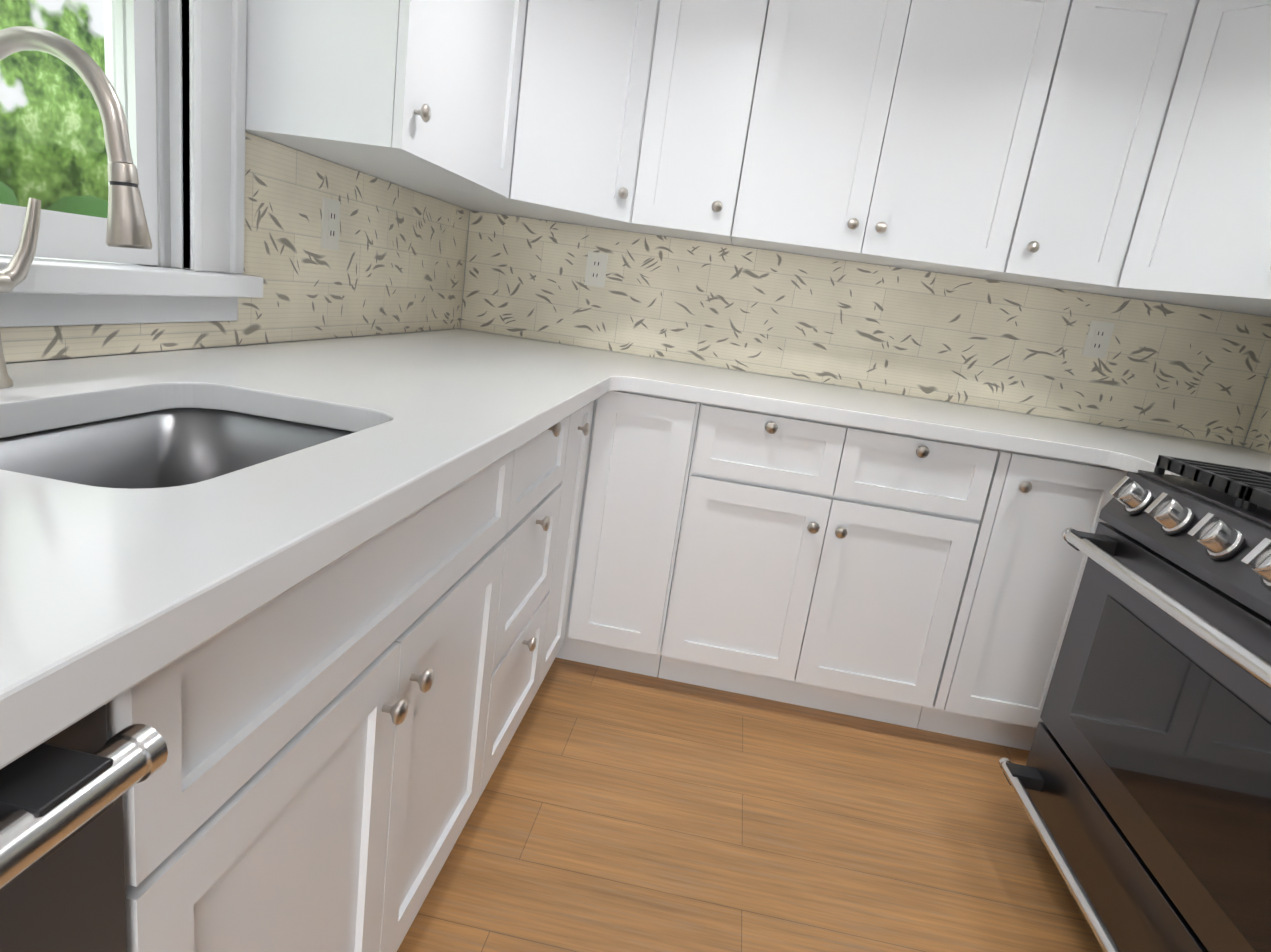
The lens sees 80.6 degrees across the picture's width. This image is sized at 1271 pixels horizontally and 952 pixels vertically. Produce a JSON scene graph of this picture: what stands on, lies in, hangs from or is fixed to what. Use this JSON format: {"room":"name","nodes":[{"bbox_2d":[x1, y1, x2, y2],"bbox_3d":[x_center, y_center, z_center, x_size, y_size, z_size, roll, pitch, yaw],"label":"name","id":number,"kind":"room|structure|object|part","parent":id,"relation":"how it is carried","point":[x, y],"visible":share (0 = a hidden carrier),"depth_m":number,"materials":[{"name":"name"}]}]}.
{"room":"kitchen","nodes":[
{"label":"kitchen","id":0,"kind":"room"},
{"bbox_2d":[6,132,467,363],"bbox_3d":[-1.151,-0.020,-0.241,0.150,2.110,6.220,10,14,6],"label":"wall","id":1,"kind":"structure","parent":0,"point":[218,346],"depth_m":1.49,"materials":[{"name":"beige tile"}]},
{"bbox_2d":[0,0,262,326],"bbox_3d":[-0.867,-0.724,0.909,0.220,1.064,1.040,10,14,6],"label":"window","id":2,"kind":"structure","parent":1,"relation":"in","point":[203,278],"depth_m":1.30,"materials":[{"name":"white"}]},
{"bbox_3d":[-0.887,-0.712,0.925,0.100,0.840,0.750,10,14,6],"label":"window sash","id":3,"kind":"part","parent":2,"relation":"part of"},
{"bbox_2d":[0,132,471,362],"bbox_3d":[-0.913,-0.301,0.747,0.010,0.417,4.118,10,14,6],"label":"backsplash","id":4,"kind":"structure","parent":1,"relation":"attached to","point":[396,262],"depth_m":1.79,"materials":[{"name":"tile"}]},
{"bbox_2d":[321,197,339,249],"bbox_3d":[-0.738,-0.610,1.816,0.008,0.116,0.072,10,14,6],"label":"electrical outlet","id":5,"kind":"object","parent":4,"relation":"attached to","point":[330,224],"visible":1,"depth_m":1.81,"materials":[{"name":"white plastic"}]},
{"bbox_2d":[245,0,526,197],"bbox_3d":[-0.497,-1.083,1.663,0.371,0.762,0.669,10,14,6],"label":"upper cabinet","id":6,"kind":"object","parent":1,"relation":"attached to","point":[422,93],"visible":0.98,"depth_m":1.44,"materials":[{"name":"white wood"}]},
{"bbox_2d":[397,658,1103,951],"bbox_3d":[0.116,1.282,-0.132,3.040,0.100,6.520,10,14,6],"label":"floor","id":7,"kind":"structure","parent":0,"point":[615,810],"depth_m":1.67,"materials":[{"name":"brown wood"}]},
{"bbox_2d":[0,704,167,951],"bbox_3d":[-0.693,0.552,0.322,0.668,0.868,0.604,10,14,6],"label":"dishwasher","id":8,"kind":"object","parent":7,"relation":"on","point":[62,872],"visible":0.75,"depth_m":0.43,"materials":[{"name":"grey metal"}]},
{"bbox_2d":[106,450,513,951],"bbox_3d":[-0.643,0.380,1.036,0.701,0.874,0.856,10,14,6],"label":"base cabinet","id":9,"kind":"object","parent":7,"relation":"on","point":[312,783],"visible":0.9,"depth_m":0.81,"materials":[{"name":"white wood"}]},
{"bbox_2d":[479,416,569,796],"bbox_3d":[-0.552,0.238,1.661,0.701,0.874,0.434,10,14,6],"label":"base cabinet","id":10,"kind":"object","parent":7,"relation":"on","point":[529,538],"visible":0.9,"depth_m":1.59,"materials":[{"name":"white wood"}]},
{"bbox_2d":[538,400,594,688],"bbox_3d":[-0.499,0.156,2.023,0.701,0.874,0.312,10,14,6],"label":"base cabinet","id":11,"kind":"object","parent":7,"relation":"on","point":[575,464],"visible":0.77,"depth_m":1.99,"materials":[{"name":"white wood"}]},
{"bbox_2d":[556,391,700,676],"bbox_3d":[-0.304,0.065,2.505,0.952,0.874,0.709,10,14,6],"label":"base cabinet","id":12,"kind":"object","parent":7,"relation":"on","point":[640,454],"visible":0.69,"depth_m":2.12,"materials":[{"name":"white wood"}]},
{"bbox_2d":[658,403,997,728],"bbox_3d":[0.546,0.212,2.399,0.781,0.874,0.738,10,14,6],"label":"base cabinet","id":13,"kind":"object","parent":7,"relation":"on","point":[821,565],"visible":1,"depth_m":2.06,"materials":[{"name":"white wood"}]},
{"bbox_2d":[917,449,1126,750],"bbox_3d":[1.420,0.359,2.304,0.997,0.874,0.738,10,14,6],"label":"base cabinet","id":14,"kind":"object","parent":7,"relation":"on","point":[1025,570],"visible":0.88,"depth_m":2.01,"materials":[{"name":"white wood"}]},
{"bbox_2d":[999,455,1270,951],"bbox_3d":[1.272,0.554,1.259,0.882,0.955,0.910,10,14,6],"label":"range","id":15,"kind":"object","parent":7,"relation":"on","point":[1140,782],"visible":1,"depth_m":1.32,"materials":[{"name":"black metal"}]},
{"bbox_3d":[-0.873,0.736,-0.542,0.701,0.874,1.188,10,14,6],"label":"base cabinet","id":16,"kind":"object","parent":7,"relation":"on","visible":0},
{"bbox_2d":[0,329,639,768],"bbox_3d":[-0.572,-0.017,0.756,0.750,0.040,4.108,10,14,6],"label":"countertop","id":17,"kind":"structure","parent":16,"relation":"on","point":[106,595],"depth_m":0.70,"materials":[{"name":"white stone"}]},
{"bbox_2d":[0,26,151,388],"bbox_3d":[-0.682,-0.298,0.887,0.261,0.409,0.103,10,14,6],"label":"faucet","id":18,"kind":"object","parent":17,"relation":"on","point":[127,226],"visible":1,"depth_m":0.83,"materials":[{"name":"silver metal"}]},
{"bbox_2d":[0,408,354,488],"bbox_3d":[-0.560,0.066,0.919,0.410,0.188,0.550,10,14,6],"label":"sink","id":19,"kind":"object","parent":17,"relation":"in","point":[169,447],"visible":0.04,"depth_m":1.11,"materials":[{"name":"silver metal"}]},
{"bbox_2d":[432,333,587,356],"bbox_3d":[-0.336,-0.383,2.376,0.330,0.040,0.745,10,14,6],"label":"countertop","id":20,"kind":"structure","parent":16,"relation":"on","point":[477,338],"depth_m":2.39,"materials":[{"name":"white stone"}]},
{"bbox_2d":[612,356,1270,468],"bbox_3d":[0.981,-0.161,2.236,1.996,0.040,0.748,10,14,6],"label":"countertop","id":21,"kind":"structure","parent":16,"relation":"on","point":[854,407],"depth_m":2.07,"materials":[{"name":"white stone"}]},
{"bbox_2d":[1108,441,1270,476],"bbox_3d":[1.531,0.049,1.700,0.736,0.040,0.224,10,14,6],"label":"countertop","id":22,"kind":"structure","parent":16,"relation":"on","point":[1127,458],"depth_m":1.89,"materials":[{"name":"white stone"}]},
{"bbox_2d":[459,210,1270,446],"bbox_3d":[0.716,-0.476,2.681,3.040,2.110,0.150,10,14,6],"label":"wall","id":23,"kind":"structure","parent":0,"point":[874,264],"depth_m":2.58,"materials":[{"name":"beige tile"}]},
{"bbox_2d":[393,0,659,232],"bbox_3d":[-0.274,-1.201,2.267,0.642,0.762,0.607,10,14,6],"label":"upper cabinet","id":24,"kind":"object","parent":23,"relation":"attached to","point":[585,72],"visible":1,"depth_m":2.12,"materials":[{"name":"white wood"}]},
{"bbox_2d":[631,0,768,244],"bbox_3d":[0.209,-1.148,2.330,0.306,0.762,0.371,10,14,6],"label":"upper cabinet","id":25,"kind":"object","parent":23,"relation":"attached to","point":[705,66],"visible":1,"depth_m":2.20,"materials":[{"name":"white wood"}]},
{"bbox_2d":[464,211,1270,445],"bbox_3d":[0.725,-0.522,2.585,2.700,0.417,0.008,10,14,6],"label":"backsplash","id":26,"kind":"structure","parent":23,"relation":"attached to","point":[1166,369],"depth_m":2.57,"materials":[{"name":"tile"}]},
{"bbox_2d":[584,251,607,287],"bbox_3d":[-0.140,-0.732,2.655,0.072,0.116,0.008,10,14,6],"label":"electrical outlet","id":27,"kind":"object","parent":26,"relation":"attached to","point":[596,268],"visible":1,"depth_m":2.65,"materials":[{"name":"white plastic"}]},
{"bbox_2d":[1082,320,1114,358],"bbox_3d":[1.529,-0.450,2.475,0.072,0.116,0.008,10,14,6],"label":"electrical outlet","id":28,"kind":"object","parent":26,"relation":"attached to","point":[1098,338],"visible":1,"depth_m":2.47,"materials":[{"name":"white plastic"}]},
{"bbox_2d":[731,0,1069,276],"bbox_3d":[0.751,-1.056,2.272,0.795,0.762,0.371,10,14,6],"label":"upper cabinet","id":29,"kind":"object","parent":23,"relation":"attached to","point":[899,133],"visible":1,"depth_m":2.13,"materials":[{"name":"white wood"}]},
{"bbox_2d":[972,0,1195,289],"bbox_3d":[1.294,-0.965,2.213,0.307,0.762,0.371,10,14,6],"label":"upper cabinet","id":30,"kind":"object","parent":23,"relation":"attached to","point":[1111,80],"visible":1,"depth_m":2.07,"materials":[{"name":"white wood"}]},
{"bbox_2d":[1069,0,1270,316],"bbox_3d":[1.761,-0.858,2.047,0.676,0.762,0.607,10,14,6],"label":"upper cabinet","id":31,"kind":"object","parent":23,"relation":"attached to","point":[1200,235],"visible":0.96,"depth_m":1.96,"materials":[{"name":"white wood"}]},
{"bbox_2d":[1240,356,1270,453],"bbox_3d":[1.893,-0.057,1.372,0.010,0.417,2.210,10,14,6],"label":"backsplash","id":32,"kind":"structure","parent":23,"relation":"attached to","point":[1258,437],"depth_m":2.43,"materials":[{"name":"tile"}]},
{"label":"outside","id":33,"kind":"structure","parent":0,"visible":0},
{"bbox_3d":[-34.353,-6.355,13.002,69.840,0.060,100.000,10,14,6],"label":"lawn","id":34,"kind":"structure","parent":33,"visible":0},
{"bbox_2d":[0,181,107,217],"bbox_3d":[-13.339,-7.521,24.174,6.100,2.618,34.625,10,14,6],"label":"trees","id":35,"kind":"object","parent":34,"relation":"on","point":[86,202],"depth_m":18.25,"materials":[{"name":"green plant"}]},
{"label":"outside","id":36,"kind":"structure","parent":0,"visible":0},
{"bbox_2d":[0,0,108,209],"bbox_3d":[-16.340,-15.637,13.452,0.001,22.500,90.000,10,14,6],"label":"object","id":37,"kind":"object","parent":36,"point":[32,17],"depth_m":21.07,"materials":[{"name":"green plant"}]}
]}

